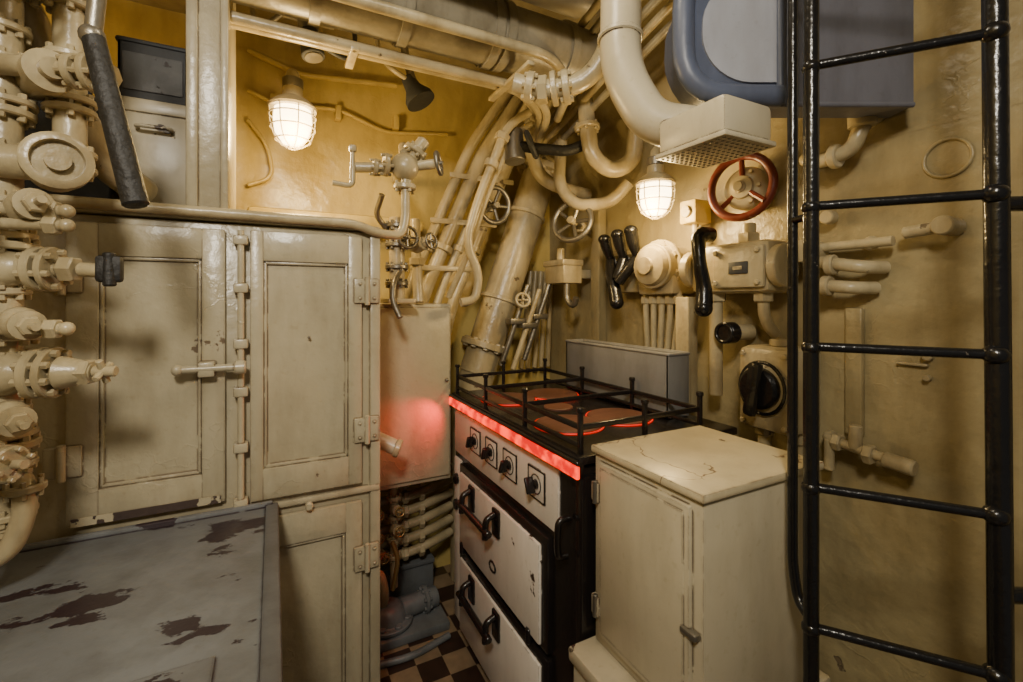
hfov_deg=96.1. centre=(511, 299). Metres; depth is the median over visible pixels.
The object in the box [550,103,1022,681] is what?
wall
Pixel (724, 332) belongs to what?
plug
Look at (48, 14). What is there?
wall
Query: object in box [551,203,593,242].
handwheel
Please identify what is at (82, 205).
pipe
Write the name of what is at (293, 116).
lamp
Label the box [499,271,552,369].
rods
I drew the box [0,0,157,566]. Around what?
valves
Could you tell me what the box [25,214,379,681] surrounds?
locker
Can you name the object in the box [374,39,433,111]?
fitting
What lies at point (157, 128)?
drawer
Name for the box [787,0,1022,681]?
ladder
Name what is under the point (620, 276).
lever
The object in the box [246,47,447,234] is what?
conduit
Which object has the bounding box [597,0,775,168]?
ventilation duct
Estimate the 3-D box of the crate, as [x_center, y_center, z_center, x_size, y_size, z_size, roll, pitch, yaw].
[-0.962,-0.584,1.264,0.157,0.155,0.202,0,0,-27]
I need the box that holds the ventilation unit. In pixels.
[664,0,914,117]
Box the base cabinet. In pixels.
[591,425,823,681]
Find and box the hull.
[483,0,1022,226]
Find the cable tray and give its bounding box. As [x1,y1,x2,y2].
[676,297,697,404]
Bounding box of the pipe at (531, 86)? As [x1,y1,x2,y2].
[512,45,602,106]
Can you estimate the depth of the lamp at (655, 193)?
1.58 m
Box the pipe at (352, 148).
[332,144,356,187]
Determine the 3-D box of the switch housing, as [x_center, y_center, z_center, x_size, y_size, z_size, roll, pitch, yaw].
[0.659,0.035,1.386,0.216,0.530,0.325,0,0,-27]
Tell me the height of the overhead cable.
0.366 m
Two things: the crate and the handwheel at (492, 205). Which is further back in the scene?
the handwheel at (492, 205)
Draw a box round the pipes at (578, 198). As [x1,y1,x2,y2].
[523,89,643,210]
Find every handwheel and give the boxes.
[483,185,510,224]
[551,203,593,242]
[707,152,778,221]
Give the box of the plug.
[714,322,755,343]
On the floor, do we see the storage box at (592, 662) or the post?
the storage box at (592, 662)
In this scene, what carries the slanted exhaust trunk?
on the floor
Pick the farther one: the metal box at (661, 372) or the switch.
the metal box at (661, 372)
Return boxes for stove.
[449,358,736,681]
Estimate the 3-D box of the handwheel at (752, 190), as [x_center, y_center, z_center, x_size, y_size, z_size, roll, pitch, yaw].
[0.718,-0.340,1.399,0.123,0.208,0.205,0,0,-27]
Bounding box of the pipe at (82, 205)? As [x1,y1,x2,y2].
[49,179,409,239]
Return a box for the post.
[186,0,235,208]
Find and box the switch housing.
[679,223,799,395]
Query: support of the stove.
on the floor
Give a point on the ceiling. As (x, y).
(179, 6)
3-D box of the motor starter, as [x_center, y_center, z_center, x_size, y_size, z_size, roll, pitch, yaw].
[0.534,0.067,1.675,0.194,0.569,0.219,0,0,-27]
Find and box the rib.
[591,209,605,340]
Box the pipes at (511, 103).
[405,92,522,337]
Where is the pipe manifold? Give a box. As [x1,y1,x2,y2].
[380,462,452,607]
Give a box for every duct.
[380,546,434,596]
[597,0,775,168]
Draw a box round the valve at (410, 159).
[349,136,443,194]
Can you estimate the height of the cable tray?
0.380 m
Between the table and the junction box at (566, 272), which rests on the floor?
the table
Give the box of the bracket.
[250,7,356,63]
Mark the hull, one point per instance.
(947, 80)
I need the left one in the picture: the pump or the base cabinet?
the pump
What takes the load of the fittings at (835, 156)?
attached to the wall at (902, 575)
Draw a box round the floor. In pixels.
[380,564,489,681]
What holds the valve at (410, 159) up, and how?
attached to the pipe at (82, 205)
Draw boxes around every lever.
[77,0,149,208]
[503,121,581,165]
[598,225,640,308]
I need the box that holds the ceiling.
[127,0,540,72]
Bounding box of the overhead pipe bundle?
[229,0,597,142]
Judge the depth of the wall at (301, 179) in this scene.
2.06 m
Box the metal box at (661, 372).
[565,339,689,418]
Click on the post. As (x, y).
(210, 35)
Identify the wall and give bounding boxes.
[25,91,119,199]
[42,4,51,24]
[92,0,549,568]
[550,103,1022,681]
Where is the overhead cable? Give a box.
[519,0,672,157]
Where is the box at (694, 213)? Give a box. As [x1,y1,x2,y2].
[680,199,710,232]
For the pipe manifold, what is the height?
0.446 m
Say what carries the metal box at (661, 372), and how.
on the stove
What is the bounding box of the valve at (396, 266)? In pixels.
[374,193,437,318]
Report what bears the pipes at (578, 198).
attached to the hull
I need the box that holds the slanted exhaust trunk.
[450,156,553,581]
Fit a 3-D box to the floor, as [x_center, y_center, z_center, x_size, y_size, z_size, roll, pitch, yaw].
[0.000,1.325,0.816,2.150,0.050,3.050,0,0,-27]
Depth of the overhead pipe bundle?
1.38 m
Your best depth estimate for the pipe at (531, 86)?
1.39 m
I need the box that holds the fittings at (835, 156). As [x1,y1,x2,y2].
[798,116,974,475]
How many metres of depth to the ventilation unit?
1.03 m
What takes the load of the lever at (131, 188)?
attached to the valves at (40, 60)
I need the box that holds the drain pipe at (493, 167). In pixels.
[446,108,533,306]
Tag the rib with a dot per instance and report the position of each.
(598, 260)
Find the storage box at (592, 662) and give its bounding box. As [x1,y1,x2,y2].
[569,635,830,681]
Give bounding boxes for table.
[0,500,282,681]
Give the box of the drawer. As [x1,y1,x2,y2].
[121,95,185,204]
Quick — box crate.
[115,35,185,105]
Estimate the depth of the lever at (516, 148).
1.83 m
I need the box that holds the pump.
[380,585,450,668]
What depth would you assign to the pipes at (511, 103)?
2.08 m
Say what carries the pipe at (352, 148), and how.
attached to the valve at (410, 159)
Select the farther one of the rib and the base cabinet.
the rib
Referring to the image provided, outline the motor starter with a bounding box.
[634,240,693,349]
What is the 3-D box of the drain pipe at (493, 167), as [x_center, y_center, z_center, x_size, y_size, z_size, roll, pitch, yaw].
[-0.062,-0.384,1.846,0.406,0.821,0.159,0,0,-6]
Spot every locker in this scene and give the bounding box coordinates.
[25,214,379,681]
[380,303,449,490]
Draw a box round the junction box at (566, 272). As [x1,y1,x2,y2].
[543,248,590,307]
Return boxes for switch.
[739,339,820,455]
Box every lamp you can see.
[267,68,317,150]
[635,146,676,219]
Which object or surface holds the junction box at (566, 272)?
attached to the wall at (902, 575)
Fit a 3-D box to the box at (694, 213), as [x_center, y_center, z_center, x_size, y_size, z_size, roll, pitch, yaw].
[0.628,-0.265,1.581,0.090,0.150,0.070,0,0,-27]

